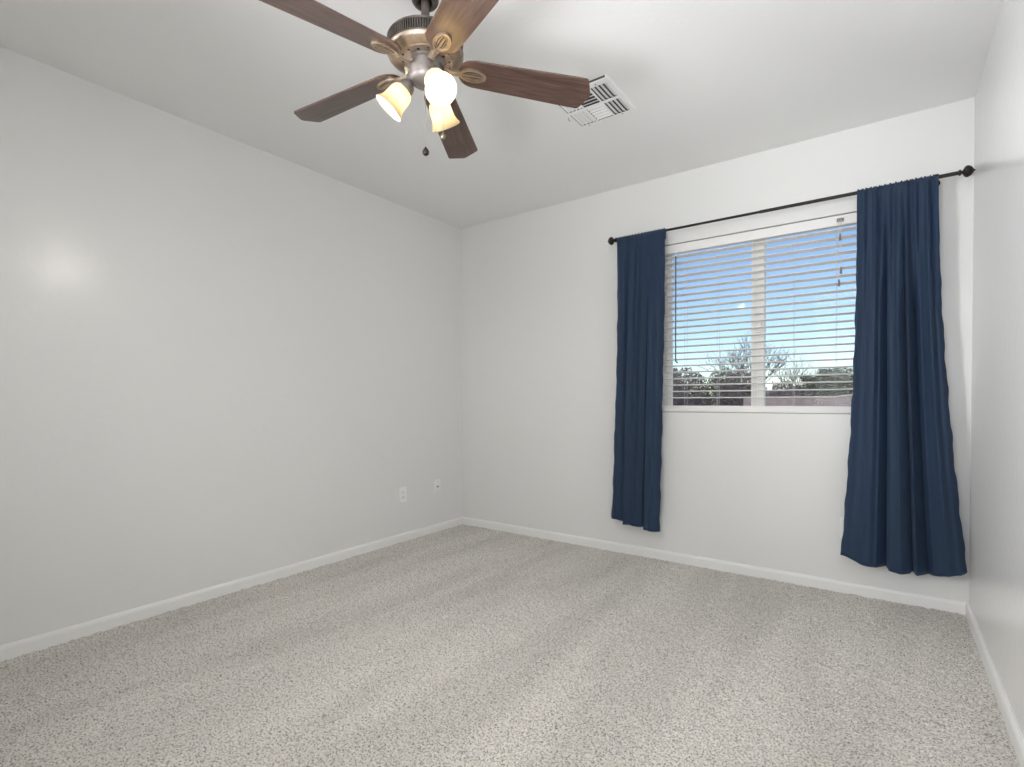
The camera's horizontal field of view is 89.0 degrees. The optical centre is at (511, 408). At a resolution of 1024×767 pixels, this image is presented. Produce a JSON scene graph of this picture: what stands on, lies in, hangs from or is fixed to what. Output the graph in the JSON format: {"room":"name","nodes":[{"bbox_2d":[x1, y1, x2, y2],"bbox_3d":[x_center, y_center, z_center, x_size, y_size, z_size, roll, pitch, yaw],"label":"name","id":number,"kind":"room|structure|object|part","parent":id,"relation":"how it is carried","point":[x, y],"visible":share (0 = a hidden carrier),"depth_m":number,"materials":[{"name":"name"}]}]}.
{"room":"empty bedroom","nodes":[
{"label":"empty bedroom","id":0,"kind":"room"},
{"bbox_2d":[0,46,461,644],"bbox_3d":[-1.598,-0.181,2.804,0.150,2.540,4.160,0,1,36],"label":"wall","id":1,"kind":"structure","parent":0,"point":[223,359],"depth_m":2.62,"materials":[{"name":"white paint"}]},
{"bbox_2d":[0,517,462,661],"bbox_3d":[-1.535,0.965,2.766,0.014,0.070,3.836,0,1,36],"label":"baseboard","id":2,"kind":"structure","parent":1,"relation":"attached to","point":[14,649],"depth_m":2.64,"materials":[{"name":"white paint"}]},
{"bbox_2d":[399,486,405,502],"bbox_3d":[-0.795,0.626,3.795,0.008,0.115,0.070,0,1,36],"label":"wall outlet","id":3,"kind":"object","parent":1,"relation":"attached to","point":[402,490],"visible":1,"depth_m":3.79,"materials":[{"name":"white plastic"}]},
{"bbox_2d":[434,479,440,493],"bbox_3d":[-0.583,0.611,4.085,0.014,0.115,0.070,0,1,36],"label":"cable jack","id":4,"kind":"object","parent":1,"relation":"attached to","point":[437,484],"visible":1,"depth_m":4.08,"materials":[{"name":"white plastic"}]},
{"bbox_2d":[0,0,1002,228],"bbox_3d":[-0.249,-1.499,1.807,3.486,0.120,4.160,0,1,36],"label":"ceiling","id":5,"kind":"structure","parent":0,"point":[707,82],"depth_m":2.25,"materials":[{"name":"white paint"}]},
{"bbox_2d":[259,0,589,158],"bbox_3d":[-0.294,-1.104,1.578,0.987,0.662,0.985,0,1,36],"label":"ceiling fan","id":6,"kind":"object","parent":5,"relation":"hanging from","point":[428,50],"visible":1,"depth_m":1.57,"materials":[{"name":"brown wood"}]},
{"bbox_3d":[-0.478,-1.017,1.363,0.121,0.006,0.426,17,16,42],"label":"blade","id":7,"kind":"part","parent":6,"relation":"part of","materials":[{"name":"brown wood"}]},
{"bbox_3d":[-0.542,-1.023,1.722,0.426,0.006,0.121,-4,11,26],"label":"blade","id":8,"kind":"part","parent":6,"relation":"part of","materials":[{"name":"brown wood"}]},
{"bbox_3d":[-0.346,-1.036,1.499,0.049,0.030,0.132,17,17,42],"label":"blade arm","id":9,"kind":"part","parent":6,"relation":"part of","materials":[{"name":"brown metal"}]},
{"bbox_3d":[-0.371,-1.038,1.638,0.132,0.030,0.049,-4,11,26],"label":"blade arm","id":10,"kind":"part","parent":6,"relation":"part of","materials":[{"name":"brown metal"}]},
{"bbox_3d":[-0.365,-0.936,1.584,0.103,0.108,0.099,0,1,36],"label":"lamp shade","id":11,"kind":"part","parent":6,"relation":"part of","materials":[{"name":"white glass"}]},
{"bbox_2d":[398,73,413,95],"bbox_3d":[-0.324,-0.990,1.585,0.053,0.074,0.051,0,1,36],"label":"socket","id":12,"kind":"object","parent":6,"relation":"attached to","point":[406,83],"depth_m":1.57,"materials":[{"name":"grey metal"}]},
{"bbox_3d":[-0.264,-0.883,1.587,0.002,0.180,0.003,0,1,36],"label":"pull chain","id":13,"kind":"part","parent":6,"relation":"part of","materials":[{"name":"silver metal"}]},
{"bbox_2d":[426,64,441,82],"bbox_3d":[-0.234,-0.990,1.535,0.054,0.074,0.051,0,1,36],"label":"socket","id":14,"kind":"object","parent":6,"relation":"attached to","point":[429,67],"depth_m":1.53,"materials":[{"name":"metal"}]},
{"bbox_3d":[-0.218,-0.946,1.512,0.051,0.055,0.045,0,1,36],"label":"light bulb","id":15,"kind":"part","parent":6,"relation":"part of","materials":[{"name":"white glass"}]},
{"bbox_3d":[-0.206,-1.036,1.480,0.049,0.030,0.132,13,-1,-29],"label":"blade arm","id":16,"kind":"part","parent":6,"relation":"part of","materials":[{"name":"brown metal"}]},
{"bbox_3d":[-0.214,-0.935,1.499,0.105,0.108,0.094,0,1,36],"label":"lamp shade","id":17,"kind":"part","parent":6,"relation":"part of","materials":[{"name":"white glass"}]},
{"bbox_3d":[-0.224,-0.938,1.679,0.095,0.108,0.106,0,1,36],"label":"lamp shade","id":18,"kind":"part","parent":6,"relation":"part of","materials":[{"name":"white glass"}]},
{"bbox_3d":[-0.220,-1.027,1.894,0.121,0.006,0.426,-12,-5,7],"label":"blade","id":19,"kind":"part","parent":6,"relation":"part of","materials":[{"name":"brown wood"}]},
{"bbox_3d":[-0.117,-1.017,1.313,0.121,0.006,0.426,13,-1,-29],"label":"blade","id":20,"kind":"part","parent":6,"relation":"part of","materials":[{"name":"brown wood"}]},
{"bbox_3d":[-0.145,-1.039,1.608,0.132,0.030,0.049,4,-12,-10],"label":"blade arm","id":21,"kind":"part","parent":6,"relation":"part of","materials":[{"name":"brown metal"}]},
{"bbox_3d":[0.043,-1.024,1.641,0.426,0.006,0.121,4,-12,-10],"label":"blade","id":22,"kind":"part","parent":6,"relation":"part of","materials":[{"name":"brown wood"}]},
{"bbox_2d":[552,74,635,128],"bbox_3d":[0.380,-1.442,2.476,0.304,0.022,0.330,0,1,36],"label":"ceiling vent","id":23,"kind":"object","parent":5,"relation":"in","point":[606,101],"visible":0.8,"depth_m":2.49,"materials":[{"name":"white metal"}]},
{"bbox_2d":[0,524,1020,766],"bbox_3d":[-0.243,1.000,1.846,3.205,0.011,3.868,0,1,36],"label":"floor","id":24,"kind":"structure","parent":0,"point":[462,645],"depth_m":1.96,"materials":[{"name":"carpet"}]},
{"bbox_2d":[461,97,974,601],"bbox_3d":[0.924,-0.202,3.454,3.186,2.540,0.160,0,1,36],"label":"wall","id":25,"kind":"structure","parent":0,"point":[539,306],"depth_m":3.24,"materials":[{"name":"white paint"}]},
{"bbox_2d":[462,516,968,614],"bbox_3d":[0.877,0.945,3.403,3.186,0.070,0.014,0,1,36],"label":"baseboard","id":26,"kind":"structure","parent":25,"relation":"attached to","point":[915,599],"depth_m":3.04,"materials":[{"name":"white paint"}]},
{"bbox_2d":[662,240,832,413],"bbox_3d":[1.466,-0.506,3.098,1.142,1.060,0.075,0,1,36],"label":"window","id":27,"kind":"structure","parent":25,"relation":"in","point":[665,401],"depth_m":3.09,"materials":[{"name":"white plastic"}]},
{"bbox_3d":[1.254,-0.511,3.232,0.574,1.034,0.027,0,1,36],"label":"sash","id":28,"kind":"part","parent":27,"relation":"part of","materials":[{"name":"white plastic"}]},
{"bbox_2d":[662,212,856,413],"bbox_3d":[1.415,-0.503,3.027,1.134,1.054,0.080,0,1,36],"label":"window blind","id":29,"kind":"object","parent":27,"relation":"attached to","point":[841,221],"visible":0.78,"depth_m":3.00,"materials":[{"name":"white plastic"}]},
{"bbox_3d":[1.094,-0.500,3.274,0.002,0.972,0.055,0,1,36],"label":"ladder cord","id":30,"kind":"part","parent":29,"relation":"part of","materials":[{"name":"white fabric"}]},
{"bbox_3d":[1.253,-0.499,3.160,0.002,0.972,0.055,0,1,36],"label":"ladder cord","id":31,"kind":"part","parent":29,"relation":"part of","materials":[{"name":"white fabric"}]},
{"bbox_3d":[1.419,-0.497,3.040,0.002,0.972,0.055,0,1,36],"label":"ladder cord","id":32,"kind":"part","parent":29,"relation":"part of","materials":[{"name":"white fabric"}]},
{"bbox_3d":[1.424,0.003,3.046,1.132,0.040,0.056,0,1,36],"label":"rail","id":33,"kind":"part","parent":29,"relation":"part of","materials":[{"name":"white plastic"}]},
{"bbox_3d":[1.583,-0.496,2.922,0.002,0.972,0.055,0,1,36],"label":"ladder cord","id":34,"kind":"part","parent":29,"relation":"part of","materials":[{"name":"white fabric"}]},
{"bbox_3d":[1.747,-0.495,2.804,0.002,0.972,0.055,0,1,36],"label":"ladder cord","id":35,"kind":"part","parent":29,"relation":"part of","materials":[{"name":"white fabric"}]},
{"bbox_3d":[1.734,-0.846,2.758,0.024,0.336,0.012,0,1,36],"label":"lift cord","id":36,"kind":"part","parent":29,"relation":"part of","materials":[{"name":"white fabric"}]},
{"bbox_3d":[1.677,-0.508,2.961,0.571,1.034,0.026,0,1,36],"label":"sash","id":37,"kind":"part","parent":27,"relation":"part of","materials":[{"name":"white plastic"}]},
{"bbox_2d":[607,165,975,244],"bbox_3d":[1.390,-1.096,2.930,1.825,0.052,0.116,0,1,36],"label":"curtain rod","id":38,"kind":"object","parent":25,"relation":"attached to","point":[968,170],"visible":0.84,"depth_m":2.78,"materials":[{"name":"black metal"}]},
{"bbox_2d":[611,228,665,531],"bbox_3d":[0.794,-0.173,3.323,0.368,1.891,0.079,0,1,36],"label":"curtain","id":39,"kind":"object","parent":38,"relation":"hanging from","point":[636,500],"visible":1,"depth_m":3.30,"materials":[{"name":"blue fabric"}]},
{"bbox_2d":[840,174,966,576],"bbox_3d":[1.897,-0.155,2.533,0.497,1.909,0.109,1,1,38],"label":"curtain","id":40,"kind":"object","parent":38,"relation":"hanging from","point":[901,504],"visible":1,"depth_m":2.52,"materials":[{"name":"blue fabric"}]},
{"bbox_2d":[840,517,843,538],"bbox_3d":[1.776,0.634,2.754,0.070,0.115,0.008,0,1,36],"label":"wall outlet","id":41,"kind":"object","parent":25,"relation":"attached to","point":[841,518],"visible":0.12,"depth_m":2.77,"materials":[{"name":"white plastic"}]},
{"bbox_2d":[969,0,1023,736],"bbox_3d":[1.111,-0.157,0.856,0.150,2.540,4.160,0,1,36],"label":"wall","id":42,"kind":"structure","parent":0,"point":[996,558],"depth_m":1.83,"materials":[{"name":"white paint"}]},
{"bbox_2d":[965,603,1023,766],"bbox_3d":[1.041,0.987,0.914,0.014,0.070,3.836,0,1,36],"label":"baseboard","id":43,"kind":"structure","parent":42,"relation":"attached to","point":[1017,739],"depth_m":1.76,"materials":[{"name":"white paint"}]},
{"label":"outside","id":44,"kind":"structure","parent":0,"visible":0},
{"label":"ground","id":45,"kind":"structure","parent":44,"visible":0},
{"bbox_2d":[673,367,710,405],"bbox_3d":[5.863,-0.224,17.792,1.594,2.440,1.763,0,1,36],"label":"desert shrub","id":46,"kind":"object","parent":45,"relation":"on","point":[676,401],"visible":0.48,"depth_m":17.42,"materials":[{"name":"brown plant"}]},
{"bbox_2d":[697,367,737,405],"bbox_3d":[8.725,-0.417,21.758,1.979,2.643,1.779,0,1,36],"label":"desert shrub","id":47,"kind":"object","parent":45,"relation":"on","point":[710,387],"visible":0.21,"depth_m":21.65,"materials":[{"name":"green plant"}]},
{"bbox_2d":[712,367,750,405],"bbox_3d":[7.533,-0.195,17.348,1.597,2.344,1.817,0,1,36],"label":"desert shrub","id":48,"kind":"object","parent":45,"relation":"on","point":[733,401],"visible":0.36,"depth_m":17.05,"materials":[{"name":"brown plant"}]},
{"bbox_2d":[695,331,791,381],"bbox_3d":[13.835,-2.063,31.114,5.574,5.436,3.641,0,1,7],"label":"bare tree","id":49,"kind":"object","parent":45,"relation":"on","point":[737,366],"visible":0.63,"depth_m":31.19,"materials":[{"name":"grey plant"}]},
{"bbox_2d":[765,380,802,396],"bbox_3d":[11.520,-0.164,22.208,1.844,2.087,1.864,0,1,36],"label":"desert shrub","id":50,"kind":"object","parent":45,"relation":"on","point":[789,385],"visible":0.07,"depth_m":22.04,"materials":[{"name":"brown plant"}]},
{"bbox_2d":[770,385,815,396],"bbox_3d":[9.287,0.094,17.050,1.664,1.772,1.788,0,1,36],"label":"desert shrub","id":51,"kind":"object","parent":45,"relation":"on","point":[787,393],"visible":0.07,"depth_m":16.88,"materials":[{"name":"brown plant"}]},
{"bbox_2d":[766,350,820,386],"bbox_3d":[19.954,-1.933,36.612,3.426,4.939,4.356,-1,1,-32],"label":"bare tree","id":52,"kind":"object","parent":45,"relation":"on","point":[789,372],"visible":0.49,"depth_m":36.78,"materials":[{"name":"grey plant"}]},
{"bbox_2d":[743,396,851,405],"bbox_3d":[7.227,0.368,11.275,4.160,1.280,0.240,0,1,36],"label":"wall","id":53,"kind":"structure","parent":45,"relation":"on","point":[846,400],"depth_m":11.64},
{"bbox_2d":[799,368,852,395],"bbox_3d":[15.743,-0.666,25.338,3.444,2.825,2.375,0,1,36],"label":"round tree","id":54,"kind":"object","parent":45,"relation":"on","point":[825,370],"visible":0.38,"depth_m":25.00,"materials":[{"name":"green plant"}]}
]}

